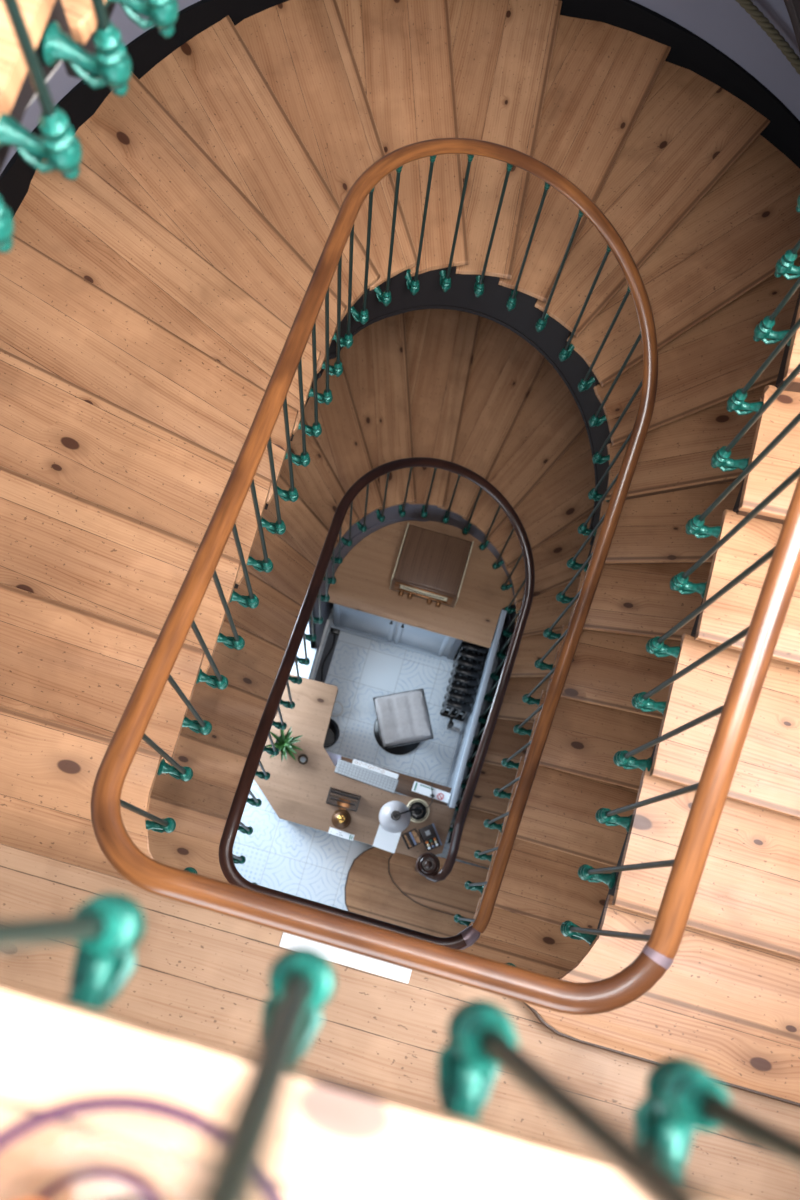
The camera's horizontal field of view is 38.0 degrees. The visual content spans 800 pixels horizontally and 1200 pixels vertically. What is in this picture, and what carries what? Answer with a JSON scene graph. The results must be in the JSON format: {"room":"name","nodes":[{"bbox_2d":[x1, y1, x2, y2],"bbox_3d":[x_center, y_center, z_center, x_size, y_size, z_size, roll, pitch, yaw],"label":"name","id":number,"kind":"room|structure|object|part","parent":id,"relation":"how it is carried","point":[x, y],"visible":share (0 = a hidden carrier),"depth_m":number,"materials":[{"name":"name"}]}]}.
{"room":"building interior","nodes":[
{"label":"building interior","id":0,"kind":"room"},
{"bbox_2d":[303,648,316,678],"bbox_3d":[-0.800,0.815,9.329,0.050,0.350,0.822,15,75,0],"label":"wall","id":1,"kind":"structure","parent":0,"point":[312,655],"depth_m":9.24,"materials":[{"name":"white paint"}]},
{"bbox_2d":[310,619,329,679],"bbox_3d":[-0.678,0.461,9.546,0.035,0.120,0.620,16,75,1],"label":"baseboard","id":2,"kind":"structure","parent":1,"relation":"attached to","point":[328,621],"depth_m":9.52,"materials":[{"name":"white paint"}]},
{"bbox_2d":[233,605,498,910],"bbox_3d":[-0.012,1.069,9.523,5.400,0.060,7.400,16,75,1],"label":"floor","id":3,"kind":"structure","parent":0,"point":[285,856],"depth_m":9.44,"materials":[{"name":"tile"}]},
{"bbox_2d":[314,628,339,682],"bbox_3d":[-0.600,0.458,9.580,0.089,0.065,0.505,16,75,1],"label":"channel","id":4,"kind":"object","parent":3,"relation":"on","point":[333,635],"visible":0.88,"depth_m":9.60,"materials":[{"name":"grey metal"}]},
{"bbox_2d":[323,718,339,748],"bbox_3d":[-0.606,1.079,9.290,0.244,0.316,0.244,16,75,1],"label":"waste bin","id":5,"kind":"object","parent":3,"relation":"on","point":[332,735],"visible":0.42,"depth_m":9.39,"materials":[{"name":"black plastic"}]},
{"bbox_2d":[331,701,342,716],"bbox_3d":[-0.528,0.891,9.500,0.130,0.010,0.130,16,75,1],"label":"hoop","id":6,"kind":"object","parent":3,"relation":"on","point":[335,701],"visible":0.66,"depth_m":9.49,"materials":[{"name":"silver metal"}]},
{"bbox_2d":[254,674,454,857],"bbox_3d":[-0.328,1.328,9.018,1.550,0.750,1.060,16,75,1],"label":"reception desk","id":7,"kind":"object","parent":3,"relation":"on","point":[297,792],"visible":0.69,"depth_m":8.61,"materials":[{"name":"brown wood"}]},
{"bbox_2d":[266,726,302,760],"bbox_3d":[-0.850,1.059,8.600,0.288,0.130,0.287,16,75,1],"label":"potted plant","id":8,"kind":"object","parent":7,"relation":"on","point":[283,742],"visible":0.93,"depth_m":8.57,"materials":[{"name":"green plant"}]},
{"bbox_2d":[298,754,307,763],"bbox_3d":[-0.719,1.182,8.615,0.074,0.055,0.074,16,75,1],"label":"tealight","id":9,"kind":"object","parent":7,"relation":"on","point":[302,759],"visible":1,"depth_m":8.62,"materials":[{"name":"silver glass"}]},
{"bbox_2d":[326,751,340,765],"bbox_3d":[-0.514,1.191,8.718,0.130,0.003,0.085,18,75,1],"label":"sheet","id":10,"kind":"object","parent":7,"relation":"on","point":[334,757],"visible":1,"depth_m":8.72,"materials":[{"name":"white paper"}]},
{"bbox_2d":[328,827,353,840],"bbox_3d":[-0.430,1.716,8.520,0.190,0.005,0.045,18,75,1],"label":"card","id":11,"kind":"object","parent":7,"relation":"on","point":[332,831],"visible":1,"depth_m":8.52,"materials":[{"name":"white paper"}]},
{"bbox_2d":[332,809,350,828],"bbox_3d":[-0.429,1.604,8.514,0.144,0.074,0.144,16,75,1],"label":"bell","id":12,"kind":"object","parent":7,"relation":"on","point":[341,819],"visible":1,"depth_m":8.51,"materials":[{"name":"brown metal"}]},
{"bbox_2d":[326,787,360,811],"bbox_3d":[-0.416,1.469,8.541,0.236,0.091,0.140,16,75,1],"label":"rack","id":13,"kind":"object","parent":7,"relation":"on","point":[345,800],"visible":1,"depth_m":8.55,"materials":[{"name":"brown wood"}]},
{"bbox_2d":[334,759,398,792],"bbox_3d":[-0.248,1.309,8.631,0.475,0.016,0.105,19,75,2],"label":"keyboard","id":14,"kind":"object","parent":7,"relation":"on","point":[344,768],"visible":1,"depth_m":8.62,"materials":[{"name":"white plastic"}]},
{"bbox_2d":[352,759,398,778],"bbox_3d":[-0.184,1.268,8.717,0.360,0.006,0.038,19,75,2],"label":"leaflet","id":15,"kind":"object","parent":7,"relation":"on","point":[356,762],"visible":1,"depth_m":8.72,"materials":[{"name":"white paper"}]},
{"bbox_2d":[373,824,400,852],"bbox_3d":[-0.095,1.752,8.533,0.170,0.002,0.170,19,75,2],"label":"sheet","id":16,"kind":"object","parent":7,"relation":"on","point":[385,840],"visible":0.79,"depth_m":8.53,"materials":[{"name":"white paper"}]},
{"bbox_2d":[335,756,451,805],"bbox_3d":[-0.098,1.356,8.714,0.965,0.020,0.165,16,75,1],"label":"keyboard tray","id":17,"kind":"object","parent":7,"relation":"on","point":[405,784],"depth_m":8.71,"materials":[{"name":"brown wood"}]},
{"bbox_2d":[379,782,434,832],"bbox_3d":[0.082,1.507,8.383,0.501,0.436,0.228,-25,78,-9],"label":"desk lamp","id":18,"kind":"object","parent":7,"relation":"on","point":[394,816],"visible":1,"depth_m":8.24,"materials":[{"name":"beige metal"}]},
{"bbox_3d":[-0.033,1.534,8.246,0.228,0.132,0.228,16,75,1],"label":"lamp shade","id":19,"kind":"part","parent":18,"relation":"part of","materials":[{"name":"grey metal"}]},
{"bbox_3d":[0.056,1.534,8.358,0.204,0.406,0.020,-17,77,-8],"label":"arm","id":20,"kind":"part","parent":18,"relation":"part of","materials":[{"name":"black metal"}]},
{"bbox_3d":[0.227,1.464,8.611,0.048,0.016,0.223,18,75,1],"label":"cord","id":21,"kind":"part","parent":18,"relation":"part of","materials":[{"name":"black plastic"}]},
{"bbox_2d":[401,828,421,848],"bbox_3d":[0.086,1.753,8.525,0.115,0.038,0.115,-25,78,-9],"label":"box","id":22,"kind":"object","parent":7,"relation":"on","point":[411,838],"visible":1,"depth_m":8.52,"materials":[{"name":"black"}]},
{"bbox_2d":[418,823,441,850],"bbox_3d":[0.223,1.741,8.531,0.122,0.049,0.170,-21,78,-8],"label":"display box","id":23,"kind":"object","parent":7,"relation":"on","point":[429,835],"visible":1,"depth_m":8.52,"materials":[{"name":"black plastic"}]},
{"bbox_3d":[0.204,1.709,8.526,0.095,0.024,0.082,-21,78,-8],"label":"lid","id":24,"kind":"part","parent":23,"relation":"part of","materials":[{"name":"black"}]},
{"bbox_2d":[411,781,450,802],"bbox_3d":[0.232,1.427,8.632,0.285,0.007,0.075,19,75,2],"label":"notice","id":25,"kind":"object","parent":7,"relation":"on","point":[423,789],"visible":1,"depth_m":8.63,"materials":[{"name":"white paper"}]},
{"bbox_2d":[147,309,594,937],"bbox_3d":[0.281,-0.015,8.203,4.524,3.066,4.943,16,75,1],"label":"staircase","id":26,"kind":"structure","parent":3,"relation":"on","point":[464,389],"depth_m":8.73,"materials":[{"name":"brown wood"}]},
{"bbox_2d":[219,457,534,949],"bbox_3d":[0.010,0.572,7.553,1.480,3.757,3.098,16,75,1],"label":"stair railing","id":27,"kind":"object","parent":26,"relation":"attached to","point":[427,865],"visible":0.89,"depth_m":7.30,"materials":[{"name":"black"}]},
{"bbox_2d":[373,688,433,754],"bbox_3d":[0.009,0.986,9.255,0.423,0.500,0.434,-10,76,-6],"label":"stool","id":28,"kind":"object","parent":3,"relation":"on","point":[402,722],"visible":1,"depth_m":9.03,"materials":[{"name":"white fabric"}]},
{"bbox_2d":[328,520,514,662],"bbox_3d":[0.192,-0.079,9.309,1.394,0.950,0.863,16,75,1],"label":"cabinet","id":29,"kind":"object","parent":3,"relation":"on","point":[365,605],"depth_m":8.84,"materials":[{"name":"brown wood"}]},
{"bbox_3d":[-0.280,0.172,9.190,0.488,0.800,0.025,16,75,1],"label":"door","id":30,"kind":"part","parent":29,"relation":"part of","materials":[{"name":"blue"}]},
{"bbox_3d":[0.172,0.302,9.183,0.408,0.800,0.025,16,75,1],"label":"door","id":31,"kind":"part","parent":29,"relation":"part of","materials":[{"name":"blue"}]},
{"bbox_2d":[390,522,473,606],"bbox_3d":[0.229,-0.239,8.706,0.510,0.300,0.497,16,75,1],"label":"radio","id":32,"kind":"object","parent":29,"relation":"on","point":[431,566],"visible":1,"depth_m":8.57,"materials":[{"name":"brown wood"}]},
{"bbox_3d":[0.173,-0.050,8.607,0.445,0.180,0.014,16,75,1],"label":"moulding","id":33,"kind":"part","parent":32,"relation":"part of","materials":[{"name":"brown metal"}]},
{"bbox_3d":[0.176,-0.056,8.655,0.500,0.285,0.022,16,75,1],"label":"frame","id":34,"kind":"part","parent":32,"relation":"part of","materials":[{"name":"brown wood"}]},
{"bbox_3d":[0.444,0.355,9.227,0.050,0.900,0.080,16,75,1],"label":"panel","id":35,"kind":"part","parent":29,"relation":"part of","materials":[{"name":"grey wood"}]},
{"bbox_2d":[440,642,486,730],"bbox_3d":[0.489,0.709,9.301,0.205,0.609,0.620,16,75,1],"label":"radiator","id":36,"kind":"object","parent":3,"relation":"on","point":[467,665],"visible":1,"depth_m":9.06,"materials":[{"name":"black metal"}]},
{"bbox_2d":[446,610,506,808],"bbox_3d":[0.554,0.910,9.054,0.040,0.991,1.530,16,75,1],"label":"wall","id":37,"kind":"structure","parent":3,"relation":"on","point":[469,725],"depth_m":8.73,"materials":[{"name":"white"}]},
{"bbox_3d":[0.439,1.300,9.418,0.020,0.080,0.880,16,75,1],"label":"skirting","id":38,"kind":"part","parent":37,"relation":"part of","materials":[{"name":"blue"}]},
{"bbox_2d":[0,983,740,1199],"bbox_3d":[-0.155,1.128,0.514,4.480,0.036,1.700,16,75,1],"label":"floor","id":39,"kind":"structure","parent":0,"point":[337,1140],"depth_m":0.71,"materials":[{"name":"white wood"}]},
{"bbox_2d":[0,1095,285,1199],"bbox_3d":[-0.163,0.396,0.654,0.227,0.059,0.227,16,75,1],"label":"glass dish","id":40,"kind":"object","parent":39,"relation":"on","point":[108,1147],"visible":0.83,"depth_m":0.67,"materials":[{"name":"white"}]},
{"bbox_2d":[0,844,799,1199],"bbox_3d":[-0.315,1.817,3.181,4.480,0.036,1.700,16,75,1],"label":"floor","id":41,"kind":"structure","parent":0,"point":[200,974],"depth_m":3.33,"materials":[{"name":"brown wood"}]},
{"bbox_2d":[279,932,411,983],"bbox_3d":[-0.157,1.035,3.370,0.390,0.006,0.047,16,75,1],"label":"plaque","id":42,"kind":"object","parent":41,"relation":"on","point":[333,954],"visible":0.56,"depth_m":3.37,"materials":[{"name":"white paint"}]},
{"bbox_2d":[0,0,799,1106],"bbox_3d":[0.613,-1.442,2.674,4.524,3.194,4.941,16,75,1],"label":"staircase","id":43,"kind":"structure","parent":41,"relation":"on","point":[727,1003],"depth_m":3.33,"materials":[{"name":"brown wood"}]},
{"bbox_2d":[0,0,799,1199],"bbox_3d":[0.354,-0.896,2.019,1.497,3.840,3.176,16,75,1],"label":"stair railing","id":44,"kind":"object","parent":43,"relation":"attached to","point":[681,1098],"visible":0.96,"depth_m":0.81,"materials":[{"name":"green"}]},
{"bbox_3d":[0.385,-1.029,1.503,1.390,2.773,3.068,16,75,1],"label":"handrail","id":45,"kind":"part","parent":44,"relation":"part of","materials":[{"name":"brown wood"}]},
{"bbox_2d":[0,0,799,174],"bbox_3d":[0.894,-2.336,4.425,4.720,11.600,2.440,16,75,1],"label":"wall","id":46,"kind":"structure","parent":0,"point":[724,24],"depth_m":5.77,"materials":[{"name":"grey paint"}]},
{"bbox_2d":[735,0,799,74],"bbox_3d":[1.777,-2.632,5.561,1.580,0.661,0.189,37,76,6],"label":"handrail","id":47,"kind":"object","parent":46,"relation":"attached to","point":[758,16],"visible":1,"depth_m":5.55,"materials":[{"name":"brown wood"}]},
{"bbox_2d":[309,520,508,710],"bbox_3d":[0.211,-0.066,8.863,1.556,1.808,1.211,16,75,1],"label":"wall","id":48,"kind":"structure","parent":0,"point":[326,607],"depth_m":8.96,"materials":[{"name":"grey paint"}]},
{"bbox_2d":[448,701,492,843],"bbox_3d":[0.582,1.350,9.072,0.050,0.740,1.111,17,75,1],"label":"wall","id":49,"kind":"structure","parent":0,"point":[485,716],"depth_m":9.27,"materials":[{"name":"black paint"}]},
{"bbox_3d":[-0.492,2.575,6.116,4.480,0.036,1.700,16,75,1],"label":"floor","id":50,"kind":"structure","parent":0,"visible":0},
{"bbox_2d":[0,0,799,978],"bbox_3d":[0.445,-0.720,5.470,4.524,3.461,4.941,16,75,1],"label":"staircase","id":51,"kind":"structure","parent":50,"relation":"on","point":[151,298],"depth_m":5.46,"materials":[{"name":"brown wood"}]},
{"bbox_2d":[90,138,666,1014],"bbox_3d":[0.186,-0.177,4.804,1.497,4.152,3.176,16,75,1],"label":"stair railing","id":52,"kind":"object","parent":51,"relation":"attached to","point":[186,886],"visible":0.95,"depth_m":3.64,"materials":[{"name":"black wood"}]},
{"bbox_3d":[0.477,-0.835,5.374,4.524,3.214,4.758,16,75,1],"label":"skirting","id":53,"kind":"part","parent":51,"relation":"part of","materials":[{"name":"black"}]}
]}

